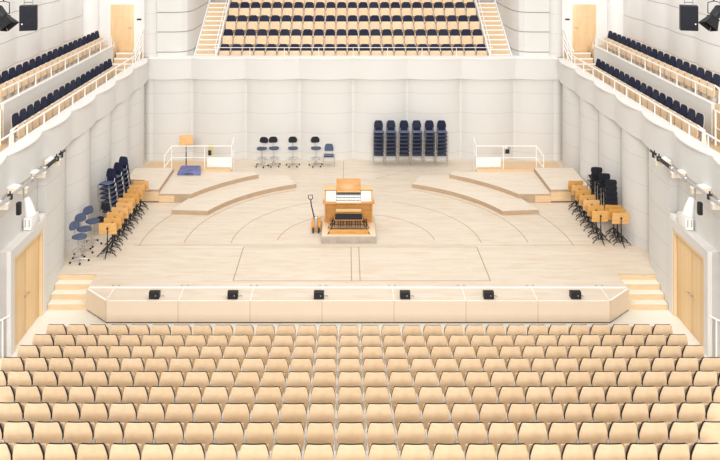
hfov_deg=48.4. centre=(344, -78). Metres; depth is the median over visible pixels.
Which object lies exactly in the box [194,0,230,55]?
stairs
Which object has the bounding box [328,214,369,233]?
bench
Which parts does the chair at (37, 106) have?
seat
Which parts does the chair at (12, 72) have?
seat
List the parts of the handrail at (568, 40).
rail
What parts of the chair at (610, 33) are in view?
seat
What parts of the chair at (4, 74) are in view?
seat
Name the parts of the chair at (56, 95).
seat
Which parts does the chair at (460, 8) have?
seat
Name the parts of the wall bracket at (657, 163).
plate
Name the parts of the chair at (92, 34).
seat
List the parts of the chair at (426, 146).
seat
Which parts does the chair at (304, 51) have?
seat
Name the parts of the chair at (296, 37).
seat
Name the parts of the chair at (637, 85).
seat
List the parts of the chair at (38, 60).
seat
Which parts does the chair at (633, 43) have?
seat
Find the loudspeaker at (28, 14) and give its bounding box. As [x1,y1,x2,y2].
[19,0,37,30]
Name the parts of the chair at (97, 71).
seat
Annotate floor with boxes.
[0,46,118,138]
[0,74,116,151]
[0,309,706,459]
[229,3,476,55]
[588,46,719,144]
[699,134,719,152]
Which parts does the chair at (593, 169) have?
backrest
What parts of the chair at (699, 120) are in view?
seat, panel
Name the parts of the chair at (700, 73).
seat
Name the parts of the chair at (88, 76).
seat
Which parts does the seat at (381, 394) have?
backrest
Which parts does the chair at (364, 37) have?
seat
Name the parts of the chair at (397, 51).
seat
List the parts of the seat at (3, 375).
backrest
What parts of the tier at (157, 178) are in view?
fascia panel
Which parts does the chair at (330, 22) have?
seat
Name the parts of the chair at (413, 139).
seat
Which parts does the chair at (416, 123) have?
backrest, seat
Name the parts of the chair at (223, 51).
seat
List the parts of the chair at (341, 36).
seat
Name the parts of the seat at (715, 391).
backrest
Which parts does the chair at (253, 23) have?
seat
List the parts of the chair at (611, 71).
seat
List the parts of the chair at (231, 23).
seat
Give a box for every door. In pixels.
[14,229,42,351]
[108,2,136,50]
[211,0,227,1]
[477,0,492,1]
[570,2,597,50]
[673,229,703,347]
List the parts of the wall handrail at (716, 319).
post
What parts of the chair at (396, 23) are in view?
seat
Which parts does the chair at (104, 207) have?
seat, backrest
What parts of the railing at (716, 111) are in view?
post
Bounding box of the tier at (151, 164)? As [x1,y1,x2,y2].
[146,162,215,167]
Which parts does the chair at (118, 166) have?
backrest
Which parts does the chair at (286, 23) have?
seat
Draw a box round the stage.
[59,158,656,322]
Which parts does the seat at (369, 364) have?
backrest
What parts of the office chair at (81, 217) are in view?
backrest, seat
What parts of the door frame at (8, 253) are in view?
panel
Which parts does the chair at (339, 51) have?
seat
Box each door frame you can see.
[0,216,46,356]
[669,216,719,356]
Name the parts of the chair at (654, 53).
seat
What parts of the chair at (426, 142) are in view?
seat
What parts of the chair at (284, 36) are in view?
seat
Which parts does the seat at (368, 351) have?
backrest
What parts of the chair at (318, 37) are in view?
seat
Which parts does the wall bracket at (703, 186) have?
plate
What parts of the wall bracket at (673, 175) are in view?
plate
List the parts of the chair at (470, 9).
seat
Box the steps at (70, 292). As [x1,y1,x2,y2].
[47,274,96,309]
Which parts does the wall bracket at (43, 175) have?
plate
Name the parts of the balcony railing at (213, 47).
rail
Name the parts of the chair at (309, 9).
seat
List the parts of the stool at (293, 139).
backrest, seat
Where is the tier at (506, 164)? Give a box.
[491,162,560,167]
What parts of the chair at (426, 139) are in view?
seat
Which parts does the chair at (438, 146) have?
seat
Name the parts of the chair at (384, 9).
seat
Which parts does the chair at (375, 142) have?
seat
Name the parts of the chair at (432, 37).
seat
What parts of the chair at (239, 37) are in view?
seat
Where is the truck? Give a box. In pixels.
[308,195,321,232]
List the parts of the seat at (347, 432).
backrest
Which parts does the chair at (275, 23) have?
seat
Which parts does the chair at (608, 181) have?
backrest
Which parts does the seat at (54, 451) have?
seat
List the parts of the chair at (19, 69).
seat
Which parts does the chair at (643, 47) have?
seat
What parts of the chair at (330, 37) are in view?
seat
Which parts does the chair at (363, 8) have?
seat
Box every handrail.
[0,315,9,357]
[133,29,143,62]
[215,0,228,46]
[476,0,490,54]
[563,29,574,62]
[709,315,719,356]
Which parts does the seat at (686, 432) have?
seat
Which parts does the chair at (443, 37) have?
seat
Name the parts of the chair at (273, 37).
seat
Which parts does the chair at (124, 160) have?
backrest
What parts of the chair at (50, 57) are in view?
seat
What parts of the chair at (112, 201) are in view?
seat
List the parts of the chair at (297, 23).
seat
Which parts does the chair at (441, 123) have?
backrest, seat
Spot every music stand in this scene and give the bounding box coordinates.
[96,223,116,259]
[101,217,121,253]
[104,212,123,245]
[109,207,128,242]
[116,202,132,236]
[118,198,134,231]
[123,193,138,224]
[125,189,142,221]
[128,185,144,216]
[133,181,148,211]
[179,135,192,164]
[568,180,582,211]
[571,185,586,214]
[575,190,590,222]
[579,195,597,225]
[583,200,601,231]
[587,205,606,237]
[592,210,611,246]
[605,205,623,239]
[608,209,627,243]
[612,213,631,248]
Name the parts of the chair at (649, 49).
seat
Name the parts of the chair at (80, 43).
seat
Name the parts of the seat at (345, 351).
backrest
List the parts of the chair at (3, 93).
seat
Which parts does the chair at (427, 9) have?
seat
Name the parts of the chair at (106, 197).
seat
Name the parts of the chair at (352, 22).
seat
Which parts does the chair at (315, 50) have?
seat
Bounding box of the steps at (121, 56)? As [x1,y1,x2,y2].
[112,51,141,73]
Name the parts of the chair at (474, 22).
seat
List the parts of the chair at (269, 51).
seat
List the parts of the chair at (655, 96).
seat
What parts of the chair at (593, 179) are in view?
backrest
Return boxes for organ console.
[321,178,375,242]
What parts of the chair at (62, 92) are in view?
seat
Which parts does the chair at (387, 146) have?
seat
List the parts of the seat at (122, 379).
backrest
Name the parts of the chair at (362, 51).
seat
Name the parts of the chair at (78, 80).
seat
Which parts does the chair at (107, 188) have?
seat, backrest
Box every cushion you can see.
[1,70,9,84]
[7,421,32,438]
[9,67,16,79]
[12,113,19,128]
[13,370,32,384]
[16,64,23,75]
[19,108,27,122]
[19,385,41,400]
[23,61,29,74]
[27,104,34,117]
[28,402,51,418]
[29,58,35,69]
[34,100,41,113]
[35,56,41,66]
[36,371,57,384]
[37,421,63,438]
[40,96,47,109]
[41,53,47,64]
[47,51,53,61]
[47,93,53,105]
[53,48,58,58]
[53,89,59,101]
[55,402,79,418]
[58,46,63,57]
[59,86,65,97]
[63,44,68,54]
[65,83,71,94]
[67,421,93,439]
[68,42,73,52]
[70,80,76,90]
[72,386,94,401]
[73,40,78,49]
[76,77,81,87]
[78,38,82,46]
[81,74,86,84]
[82,36,87,44]
[84,402,108,419]
[85,71,90,81]
[86,34,91,43]
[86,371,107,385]
[90,68,95,78]
[91,32,95,40]
[95,31,99,38]
[95,66,99,75]
[97,421,123,442]
[99,63,103,73]
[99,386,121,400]
[103,61,108,70]
[107,59,111,68]
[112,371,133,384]
[112,403,136,418]
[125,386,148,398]
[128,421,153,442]
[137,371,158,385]
[141,403,164,419]
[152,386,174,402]
[158,422,183,438]
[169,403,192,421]
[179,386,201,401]
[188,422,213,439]
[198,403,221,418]
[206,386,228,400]
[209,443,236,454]
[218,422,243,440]
[220,44,229,52]
[223,29,232,35]
[226,15,235,22]
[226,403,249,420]
[229,2,238,10]
[231,44,241,52]
[235,29,244,35]
[237,15,246,21]
[240,2,249,9]
[243,44,252,50]
[246,29,255,37]
[248,15,257,21]
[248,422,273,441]
[251,2,259,7]
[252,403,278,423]
[255,44,264,51]
[257,29,266,35]
[259,15,268,21]
[262,2,270,8]
[266,44,276,52]
[268,29,278,36]
[270,15,279,22]
[272,2,281,8]
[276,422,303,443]
[278,44,287,50]
[280,29,289,37]
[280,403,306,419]
[282,15,290,21]
[283,2,292,9]
[290,44,299,51]
[291,29,300,35]
[293,15,301,21]
[294,2,302,7]
[302,29,312,37]
[304,15,312,21]
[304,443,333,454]
[305,2,313,7]
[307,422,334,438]
[313,44,322,50]
[314,29,323,36]
[315,2,324,9]
[315,15,323,21]
[325,29,334,35]
[325,44,334,50]
[326,2,335,9]
[326,15,334,21]
[335,214,361,219]
[336,29,346,37]
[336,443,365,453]
[337,2,345,7]
[337,15,345,21]
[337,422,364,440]
[348,2,356,7]
[348,15,357,23]
[348,29,357,35]
[348,44,357,50]
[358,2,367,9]
[359,15,368,23]
[359,29,368,36]
[360,44,369,50]
[364,386,389,399]
[367,422,394,441]
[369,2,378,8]
[370,15,379,23]
[370,29,380,37]
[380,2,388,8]
[381,15,390,22]
[382,29,391,35]
[383,44,392,50]
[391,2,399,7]
[391,386,415,401]
[392,15,401,21]
[393,29,402,37]
[395,44,404,50]
[397,422,422,439]
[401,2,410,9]
[401,443,430,453]
[403,15,412,21]
[404,29,414,37]
[406,44,416,52]
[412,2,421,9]
[414,15,423,21]
[416,29,425,35]
[418,44,427,50]
[422,403,446,424]
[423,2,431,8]
[425,15,434,22]
[427,29,436,37]
[427,422,452,444]
[429,44,439,50]
[433,443,460,454]
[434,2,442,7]
[436,15,445,22]
[438,29,448,36]
[441,44,450,52]
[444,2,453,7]
[445,386,467,395]
[447,15,456,23]
[450,29,459,35]
[451,403,474,421]
[453,44,462,50]
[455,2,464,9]
[457,422,483,436]
[458,15,467,23]
[461,29,470,37]
[464,44,474,50]
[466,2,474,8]
[469,15,478,23]
[471,386,494,398]
[472,29,481,35]
[476,44,485,52]
[479,403,502,419]
[488,422,512,442]
[490,371,510,385]
[498,386,521,400]
[507,403,531,416]
[518,422,543,440]
[525,386,547,401]
[536,403,559,419]
[548,422,573,439]
[552,386,574,402]
[564,403,588,418]
[566,371,587,385]
[578,386,601,399]
[578,421,603,438]
[591,371,612,384]
[592,403,616,421]
[595,59,600,68]
[600,61,604,70]
[604,63,609,73]
[605,386,627,400]
[607,31,612,39]
[609,66,613,75]
[612,32,616,40]
[613,68,618,78]
[616,34,620,42]
[618,71,623,81]
[621,36,625,44]
[623,74,629,84]
[625,38,630,46]
[629,77,634,87]
[630,40,635,49]
[634,79,640,90]
[635,42,640,51]
[640,44,645,53]
[640,83,646,94]
[645,46,651,57]
[646,86,652,97]
[649,402,672,418]
[651,48,657,58]
[652,89,658,101]
[657,51,663,61]
[658,93,665,105]
[659,345,678,356]
[663,53,669,63]
[665,96,672,109]
[668,421,693,439]
[669,56,675,68]
[672,100,679,113]
[675,59,682,69]
[677,402,701,419]
[679,104,687,118]
[682,61,689,72]
[685,385,707,400]
[687,108,695,122]
[689,64,696,75]
[695,113,703,127]
[696,67,704,80]
[704,70,711,84]
[712,74,719,88]
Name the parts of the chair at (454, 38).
seat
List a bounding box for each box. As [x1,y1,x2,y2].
[24,211,38,229]
[39,213,45,220]
[149,290,163,298]
[208,145,213,155]
[227,290,241,298]
[314,290,326,298]
[400,290,413,298]
[483,290,495,298]
[504,147,509,153]
[569,290,583,298]
[670,213,676,220]
[677,211,692,229]
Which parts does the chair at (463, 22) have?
seat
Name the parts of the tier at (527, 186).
fascia panel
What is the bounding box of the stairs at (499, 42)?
[473,0,512,55]
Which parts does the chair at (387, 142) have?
seat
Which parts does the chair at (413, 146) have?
seat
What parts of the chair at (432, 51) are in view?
seat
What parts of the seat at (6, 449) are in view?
backrest, seat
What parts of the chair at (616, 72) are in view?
seat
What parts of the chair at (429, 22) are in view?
seat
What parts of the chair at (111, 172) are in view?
seat, backrest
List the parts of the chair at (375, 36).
seat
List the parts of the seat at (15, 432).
seat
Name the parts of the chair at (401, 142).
seat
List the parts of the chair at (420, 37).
seat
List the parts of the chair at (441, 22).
seat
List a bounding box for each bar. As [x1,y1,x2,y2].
[0,149,65,206]
[649,149,719,205]
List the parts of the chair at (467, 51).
seat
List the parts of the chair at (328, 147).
seat, backrest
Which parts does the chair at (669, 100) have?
seat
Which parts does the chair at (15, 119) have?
panel, seat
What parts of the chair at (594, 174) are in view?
backrest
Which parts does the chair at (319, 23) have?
seat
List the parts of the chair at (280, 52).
seat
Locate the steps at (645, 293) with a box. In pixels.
[618,274,667,309]
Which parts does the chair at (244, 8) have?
seat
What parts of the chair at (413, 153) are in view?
seat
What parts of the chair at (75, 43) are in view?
seat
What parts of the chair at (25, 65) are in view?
seat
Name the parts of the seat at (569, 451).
seat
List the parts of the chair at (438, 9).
seat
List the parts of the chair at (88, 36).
seat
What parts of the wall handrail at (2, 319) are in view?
post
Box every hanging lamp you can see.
[16,188,35,216]
[682,187,702,216]
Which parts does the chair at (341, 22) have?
seat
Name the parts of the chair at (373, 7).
seat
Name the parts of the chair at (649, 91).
seat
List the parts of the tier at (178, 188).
fascia panel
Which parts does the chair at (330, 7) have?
seat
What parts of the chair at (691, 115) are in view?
seat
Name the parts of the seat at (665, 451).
seat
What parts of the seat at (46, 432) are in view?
seat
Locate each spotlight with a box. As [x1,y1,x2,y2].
[0,0,18,30]
[698,0,719,30]
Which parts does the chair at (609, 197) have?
backrest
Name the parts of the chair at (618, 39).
seat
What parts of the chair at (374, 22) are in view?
seat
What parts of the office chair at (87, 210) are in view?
backrest, seat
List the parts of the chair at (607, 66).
seat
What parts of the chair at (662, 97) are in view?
seat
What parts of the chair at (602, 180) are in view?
backrest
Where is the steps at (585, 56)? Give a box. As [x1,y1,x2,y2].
[564,51,594,73]
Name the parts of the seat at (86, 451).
seat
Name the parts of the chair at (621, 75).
seat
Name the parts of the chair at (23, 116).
seat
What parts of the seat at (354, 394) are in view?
backrest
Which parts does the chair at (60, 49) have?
seat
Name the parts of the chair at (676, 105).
seat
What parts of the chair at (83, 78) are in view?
seat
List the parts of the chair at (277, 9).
seat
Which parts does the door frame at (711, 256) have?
panel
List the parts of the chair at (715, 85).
seat, panel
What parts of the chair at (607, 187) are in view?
backrest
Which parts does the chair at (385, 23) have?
seat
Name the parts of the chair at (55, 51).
seat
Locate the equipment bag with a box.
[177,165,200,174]
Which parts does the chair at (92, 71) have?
seat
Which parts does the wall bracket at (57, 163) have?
plate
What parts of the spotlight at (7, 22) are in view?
barn door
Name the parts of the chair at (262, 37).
seat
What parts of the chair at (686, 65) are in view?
seat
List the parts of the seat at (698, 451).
seat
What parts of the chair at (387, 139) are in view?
seat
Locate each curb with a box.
[174,168,231,171]
[476,168,533,171]
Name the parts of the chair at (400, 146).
seat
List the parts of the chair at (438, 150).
seat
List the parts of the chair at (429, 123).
backrest, seat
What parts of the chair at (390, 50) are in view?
seat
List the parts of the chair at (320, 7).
seat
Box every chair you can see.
[0,75,6,102]
[1,70,13,98]
[8,67,20,94]
[10,113,24,144]
[15,64,27,90]
[19,108,32,136]
[22,61,33,87]
[26,104,39,131]
[29,58,40,84]
[33,100,45,126]
[35,56,46,80]
[40,96,52,121]
[41,53,51,77]
[46,93,58,118]
[47,51,57,74]
[52,48,62,72]
[53,89,63,114]
[58,46,67,69]
[59,86,69,110]
[63,44,72,66]
[64,83,74,106]
[68,42,77,64]
[70,80,80,102]
[73,40,81,61]
[75,77,85,98]
[77,38,86,59]
[80,74,89,94]
[82,36,90,57]
[85,71,94,92]
[86,34,94,54]
[90,32,98,52]
[90,68,99,88]
[90,204,109,235]
[94,31,102,50]
[94,66,103,86]
[97,168,116,196]
[98,177,116,202]
[99,63,107,82]
[99,182,117,201]
[99,184,117,211]
[100,191,118,211]
[103,61,111,80]
[105,162,123,187]
[107,59,115,78]
[116,171,123,183]
[118,175,124,192]
[118,179,124,191]
[119,156,128,181]
[123,165,128,176]
[219,44,230,55]
[222,29,233,45]
[225,15,236,29]
[228,2,239,16]
[230,44,241,55]
[234,29,244,46]
[236,15,247,29]
[239,2,249,16]
[242,44,253,55]
[245,29,256,44]
[248,15,258,29]
[250,2,260,16]
[254,44,265,55]
[256,29,267,44]
[259,15,269,29]
[261,2,271,15]
[265,44,276,55]
[268,29,278,44]
[270,15,280,30]
[272,2,282,15]
[277,44,288,55]
[279,29,290,45]
[281,15,291,32]
[282,2,292,15]
[289,44,300,55]
[290,29,301,46]
[292,15,302,32]
[293,2,303,18]
[301,44,311,55]
[302,29,312,44]
[303,15,313,32]
[304,2,314,18]
[312,44,323,55]
[313,29,323,46]
[314,15,324,32]
[315,2,325,18]
[323,144,334,166]
[324,44,334,55]
[325,15,335,32]
[325,29,335,46]
[326,2,335,15]
[336,2,346,18]
[336,15,346,32]
[336,29,346,43]
[336,44,346,55]
[347,2,357,18]
[347,15,357,32]
[347,29,357,46]
[347,44,358,55]
[358,2,368,15]
[358,15,368,32]
[359,29,369,46]
[359,44,370,55]
[369,2,378,15]
[369,15,379,32]
[370,29,380,44]
[371,44,381,55]
[373,120,384,143]
[373,127,384,146]
[373,137,383,154]
[373,138,384,150]
[373,145,383,157]
[373,149,383,161]
[373,152,383,165]
[379,2,389,18]
[380,15,390,32]
[381,29,392,46]
[382,44,393,55]
[385,120,396,140]
[385,127,395,144]
[385,133,396,147]
[385,137,396,151]
[385,144,396,161]
[385,145,396,155]
[385,148,396,165]
[390,2,400,18]
[391,15,401,32]
[392,29,403,45]
[394,44,405,55]
[398,120,409,143]
[398,127,409,144]
[398,132,409,147]
[398,137,408,151]
[398,145,408,155]
[398,148,409,162]
[398,149,409,158]
[401,2,411,15]
[402,15,412,30]
[404,29,414,44]
[405,44,416,55]
[411,2,421,15]
[411,120,421,140]
[411,127,421,141]
[411,137,422,150]
[412,133,422,142]
[412,145,422,157]
[412,149,422,161]
[412,152,422,165]
[413,15,424,29]
[415,29,426,44]
[417,44,428,55]
[422,2,432,15]
[423,139,435,157]
[423,143,435,161]
[423,146,435,165]
[424,15,435,29]
[424,137,435,150]
[424,137,435,154]
[425,120,435,138]
[425,127,435,145]
[426,29,437,44]
[429,44,440,55]
[433,2,443,16]
[435,15,446,29]
[435,146,447,165]
[436,120,446,142]
[436,144,447,154]
[436,144,447,161]
[437,127,446,136]
[437,137,447,149]
[438,29,448,46]
[438,138,446,145]
[440,44,451,55]
[444,2,454,16]
[446,15,457,30]
[449,29,460,44]
[452,44,463,55]
[454,2,465,16]
[457,15,468,31]
[460,29,471,46]
[464,44,475,55]
[465,2,475,16]
[468,15,479,32]
[472,29,483,46]
[475,44,486,55]
[587,167,601,189]
[587,172,600,189]
[590,177,598,188]
[590,182,596,193]
[592,59,600,76]
[594,173,609,193]
[595,178,607,199]
[595,183,604,196]
[596,61,605,79]
[601,63,609,81]
[601,185,617,204]
[601,190,616,203]
[601,195,617,210]
[602,179,617,203]
[604,31,612,50]
[605,66,614,84]
[606,201,617,204]
[608,32,616,52]
[610,68,619,87]
[613,34,621,54]
[615,71,624,91]
[617,36,625,57]
[620,74,629,94]
[622,38,630,59]
[625,77,635,97]
[626,40,635,61]
[630,79,640,100]
[631,42,640,64]
[636,44,646,66]
[636,83,646,104]
[641,46,651,69]
[641,86,652,108]
[647,48,657,72]
[648,89,659,111]
[653,51,663,74]
[654,93,665,116]
[659,53,669,77]
[660,96,672,120]
[664,56,676,80]
[667,100,680,124]
[671,59,682,84]
[674,104,687,129]
[678,61,689,87]
[682,108,695,133]
[684,64,696,90]
[690,113,706,144]
[691,67,704,94]
[699,70,712,98]
[707,74,719,103]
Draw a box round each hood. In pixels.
[24,197,35,216]
[682,197,694,216]
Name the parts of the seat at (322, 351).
backrest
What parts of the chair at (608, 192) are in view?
backrest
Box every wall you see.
[0,0,82,74]
[0,45,113,140]
[0,178,36,250]
[37,84,144,303]
[99,0,143,50]
[153,79,553,160]
[157,0,208,55]
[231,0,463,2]
[496,0,548,55]
[562,0,606,56]
[562,84,677,308]
[593,45,715,140]
[624,0,719,74]
[678,178,719,251]
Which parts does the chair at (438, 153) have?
seat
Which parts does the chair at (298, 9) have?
seat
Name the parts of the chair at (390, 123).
backrest, seat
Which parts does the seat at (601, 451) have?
seat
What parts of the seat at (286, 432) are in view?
panel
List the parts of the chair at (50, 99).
seat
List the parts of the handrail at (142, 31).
rail, post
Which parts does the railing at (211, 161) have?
rail, rail, infill panel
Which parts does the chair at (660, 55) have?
seat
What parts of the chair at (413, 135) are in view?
seat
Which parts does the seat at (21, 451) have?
seat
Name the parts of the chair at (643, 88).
seat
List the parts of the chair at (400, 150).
seat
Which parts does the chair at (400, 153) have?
seat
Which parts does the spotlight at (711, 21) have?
barn door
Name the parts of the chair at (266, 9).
seat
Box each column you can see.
[83,0,98,35]
[144,0,156,160]
[549,0,561,160]
[607,0,623,36]
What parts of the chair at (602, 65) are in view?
seat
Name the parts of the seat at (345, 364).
backrest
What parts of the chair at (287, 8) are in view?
seat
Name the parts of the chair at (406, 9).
seat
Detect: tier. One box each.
[130,168,173,201]
[146,162,215,167]
[159,172,258,202]
[172,176,295,214]
[412,176,538,214]
[449,172,550,202]
[491,162,560,167]
[534,168,591,201]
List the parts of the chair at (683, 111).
seat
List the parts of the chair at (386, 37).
seat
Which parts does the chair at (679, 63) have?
seat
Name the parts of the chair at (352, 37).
seat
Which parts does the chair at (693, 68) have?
seat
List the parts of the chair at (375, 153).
seat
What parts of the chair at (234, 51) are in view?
seat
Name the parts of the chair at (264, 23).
seat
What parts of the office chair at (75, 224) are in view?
backrest, seat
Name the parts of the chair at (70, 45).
seat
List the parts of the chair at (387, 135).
seat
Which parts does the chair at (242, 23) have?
seat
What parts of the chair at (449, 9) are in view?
seat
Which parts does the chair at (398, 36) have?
seat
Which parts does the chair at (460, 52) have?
seat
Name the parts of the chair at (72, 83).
seat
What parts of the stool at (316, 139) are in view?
backrest, seat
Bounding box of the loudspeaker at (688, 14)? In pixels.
[679,0,697,30]
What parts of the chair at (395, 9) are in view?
seat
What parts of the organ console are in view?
panel, knee panel, panel, pedal frame, panel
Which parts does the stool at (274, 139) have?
backrest, seat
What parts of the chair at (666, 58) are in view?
seat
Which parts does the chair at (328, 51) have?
seat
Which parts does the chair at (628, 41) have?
seat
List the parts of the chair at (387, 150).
seat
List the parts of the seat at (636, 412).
seat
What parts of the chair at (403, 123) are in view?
backrest, seat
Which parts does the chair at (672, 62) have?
seat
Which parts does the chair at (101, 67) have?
seat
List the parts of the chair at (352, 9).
seat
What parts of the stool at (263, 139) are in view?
seat, backrest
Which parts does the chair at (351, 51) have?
seat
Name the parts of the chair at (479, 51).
seat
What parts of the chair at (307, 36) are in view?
seat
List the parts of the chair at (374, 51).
seat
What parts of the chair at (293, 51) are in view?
seat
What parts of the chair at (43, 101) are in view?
seat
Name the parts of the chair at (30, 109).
seat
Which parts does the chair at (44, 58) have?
seat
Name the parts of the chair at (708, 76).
seat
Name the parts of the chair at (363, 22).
seat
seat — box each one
[0,370,8,385]
[0,385,16,401]
[0,402,25,421]
[0,422,5,442]
[0,442,14,459]
[1,357,25,371]
[3,421,34,443]
[8,370,33,386]
[13,442,45,459]
[15,385,42,403]
[17,345,40,358]
[23,402,53,423]
[25,357,49,372]
[32,334,54,346]
[33,371,58,387]
[33,421,64,445]
[40,345,63,358]
[42,386,69,403]
[45,443,77,459]
[46,324,67,335]
[49,357,73,373]
[52,402,81,424]
[54,334,76,346]
[58,371,83,387]
[63,345,86,358]
[63,421,94,447]
[67,324,87,335]
[68,386,95,404]
[73,357,96,375]
[76,334,97,346]
[77,443,109,459]
[80,402,109,426]
[84,371,108,391]
[86,345,108,363]
[88,324,108,339]
[94,421,124,449]
[95,386,122,411]
[97,357,120,378]
[98,334,119,350]
[109,324,129,338]
[109,345,131,364]
[109,371,134,412]
[109,403,137,430]
[109,443,141,459]
[120,334,141,350]
[121,358,144,380]
[122,386,149,409]
[124,421,154,450]
[130,324,149,344]
[132,345,154,364]
[134,371,159,395]
[137,403,165,430]
[142,334,163,355]
[142,443,173,459]
[145,358,168,381]
[149,386,175,412]
[151,324,171,344]
[154,422,184,450]
[155,346,177,365]
[160,371,184,395]
[164,335,185,355]
[165,403,194,430]
[169,358,193,381]
[172,325,192,343]
[174,443,207,459]
[176,386,202,412]
[178,346,200,366]
[184,422,215,450]
[185,335,206,355]
[185,371,210,395]
[193,325,212,344]
[193,358,217,381]
[194,403,223,430]
[201,346,223,367]
[203,386,230,412]
[207,335,229,354]
[207,443,239,459]
[211,371,236,395]
[213,325,234,344]
[215,422,246,450]
[218,358,241,381]
[222,403,251,430]
[224,346,246,366]
[229,335,250,353]
[229,386,256,412]
[234,325,255,344]
[236,371,261,395]
[239,443,271,459]
[242,358,265,381]
[245,422,275,450]
[247,346,269,365]
[251,335,272,355]
[251,403,279,430]
[255,325,276,342]
[256,386,283,411]
[261,371,286,395]
[266,358,289,379]
[269,346,292,365]
[271,443,302,459]
[273,335,294,355]
[275,422,305,450]
[276,325,296,341]
[279,403,307,430]
[283,386,309,410]
[286,371,311,392]
[290,358,313,377]
[292,346,314,365]
[295,335,316,352]
[297,325,317,341]
[303,443,334,459]
[305,422,335,450]
[308,403,335,428]
[310,386,336,410]
[312,371,336,393]
[314,358,337,376]
[315,346,337,378]
[316,335,337,352]
[318,325,338,337]
[335,443,366,459]
[336,403,364,428]
[336,422,365,452]
[337,371,361,393]
[337,386,362,428]
[338,335,359,352]
[338,346,360,377]
[338,358,361,378]
[339,325,358,337]
[359,325,379,341]
[360,335,381,352]
[361,346,383,370]
[362,358,385,393]
[362,371,387,393]
[363,386,389,428]
[364,403,392,432]
[366,422,395,450]
[367,443,398,459]
[380,325,400,343]
[382,335,402,355]
[383,346,405,367]
[385,358,409,380]
[387,371,412,393]
[390,386,416,411]
[392,403,421,430]
[395,422,425,450]
[399,443,430,459]
[401,325,421,344]
[403,335,424,353]
[406,346,428,367]
[409,358,433,380]
[412,371,437,395]
[416,386,443,411]
[420,403,449,430]
[421,325,442,341]
[425,335,446,352]
[425,422,456,450]
[429,346,451,367]
[430,443,462,459]
[433,358,457,379]
[438,371,463,395]
[442,325,463,342]
[443,386,470,412]
[447,335,468,354]
[448,403,477,430]
[452,346,474,367]
[455,422,486,450]
[457,358,481,381]
[462,443,495,459]
[463,325,484,343]
[463,371,488,395]
[469,335,490,355]
[470,386,497,412]
[475,346,497,367]
[477,403,506,430]
[481,358,505,381]
[485,325,504,344]
[485,422,516,450]
[489,371,513,395]
[491,335,512,355]
[495,443,527,459]
[497,386,523,412]
[498,346,520,367]
[505,325,525,344]
[506,358,529,381]
[506,403,534,430]
[513,335,534,355]
[514,371,539,395]
[516,422,547,451]
[521,346,543,364]
[524,386,550,412]
[526,325,546,341]
[528,443,560,459]
[530,358,553,378]
[535,335,556,351]
[535,403,563,430]
[540,371,564,394]
[544,346,566,363]
[547,324,567,341]
[547,422,577,450]
[551,386,577,409]
[554,358,577,376]
[557,334,578,351]
[560,443,592,459]
[563,403,591,429]
[565,371,590,394]
[567,345,589,362]
[568,324,588,336]
[577,386,604,407]
[577,421,607,447]
[578,334,599,351]
[578,358,601,374]
[589,324,609,337]
[589,345,612,361]
[590,371,615,390]
[591,403,620,427]
[592,443,624,459]
[600,334,621,347]
[602,357,625,372]
[604,386,631,404]
[607,421,637,445]
[609,324,630,337]
[612,345,635,359]
[615,371,640,387]
[619,402,648,422]
[622,334,643,347]
[624,443,657,459]
[625,357,649,372]
[630,324,651,335]
[630,386,658,403]
[635,345,658,358]
[636,421,668,444]
[640,371,666,387]
[643,334,665,346]
[647,402,677,422]
[649,357,674,372]
[651,324,672,335]
[656,443,689,459]
[657,345,681,358]
[657,386,684,403]
[665,334,687,346]
[666,371,691,386]
[666,421,698,443]
[673,357,698,371]
[675,402,705,422]
[680,345,703,358]
[683,385,711,403]
[687,442,719,459]
[691,370,716,386]
[696,421,719,443]
[697,357,719,371]
[704,402,719,420]
[710,385,719,401]
[716,372,719,384]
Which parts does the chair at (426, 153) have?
seat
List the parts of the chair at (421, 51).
seat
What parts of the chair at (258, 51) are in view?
seat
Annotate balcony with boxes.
[0,58,148,198]
[144,56,562,79]
[558,58,719,199]
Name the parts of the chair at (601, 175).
backrest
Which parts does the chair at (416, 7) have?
seat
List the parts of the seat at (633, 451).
seat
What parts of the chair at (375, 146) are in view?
seat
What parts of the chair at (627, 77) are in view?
seat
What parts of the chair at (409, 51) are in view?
seat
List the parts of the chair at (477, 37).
seat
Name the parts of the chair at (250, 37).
seat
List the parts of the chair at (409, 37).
seat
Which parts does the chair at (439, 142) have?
seat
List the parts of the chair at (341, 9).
seat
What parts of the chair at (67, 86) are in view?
seat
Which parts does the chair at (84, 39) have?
seat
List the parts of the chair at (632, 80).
seat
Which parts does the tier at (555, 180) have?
fascia panel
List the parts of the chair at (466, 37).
seat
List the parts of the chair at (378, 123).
backrest, seat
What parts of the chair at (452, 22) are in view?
seat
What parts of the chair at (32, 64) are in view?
seat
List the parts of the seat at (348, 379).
backrest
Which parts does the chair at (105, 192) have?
seat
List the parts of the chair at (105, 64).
seat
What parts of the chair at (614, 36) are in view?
seat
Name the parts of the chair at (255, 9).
seat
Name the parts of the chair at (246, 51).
seat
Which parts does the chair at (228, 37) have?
seat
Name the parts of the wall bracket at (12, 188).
plate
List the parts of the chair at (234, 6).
seat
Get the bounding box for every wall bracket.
[0,200,9,209]
[6,183,28,193]
[30,169,46,177]
[45,156,60,165]
[654,156,670,165]
[670,169,686,177]
[690,183,712,193]
[710,200,719,209]
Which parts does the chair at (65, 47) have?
seat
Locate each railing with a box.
[0,55,134,148]
[0,110,0,145]
[2,36,114,94]
[164,137,233,171]
[213,47,492,55]
[473,137,543,171]
[572,55,719,148]
[592,36,712,94]
[714,110,719,145]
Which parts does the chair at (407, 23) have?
seat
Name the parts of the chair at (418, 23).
seat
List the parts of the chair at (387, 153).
seat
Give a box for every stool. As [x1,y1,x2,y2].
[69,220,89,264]
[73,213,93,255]
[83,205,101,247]
[255,137,268,167]
[267,136,280,167]
[286,136,299,167]
[309,136,322,167]
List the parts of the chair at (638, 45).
seat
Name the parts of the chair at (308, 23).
seat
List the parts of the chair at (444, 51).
seat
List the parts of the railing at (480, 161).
post, infill panel, rail, rail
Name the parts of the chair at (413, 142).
seat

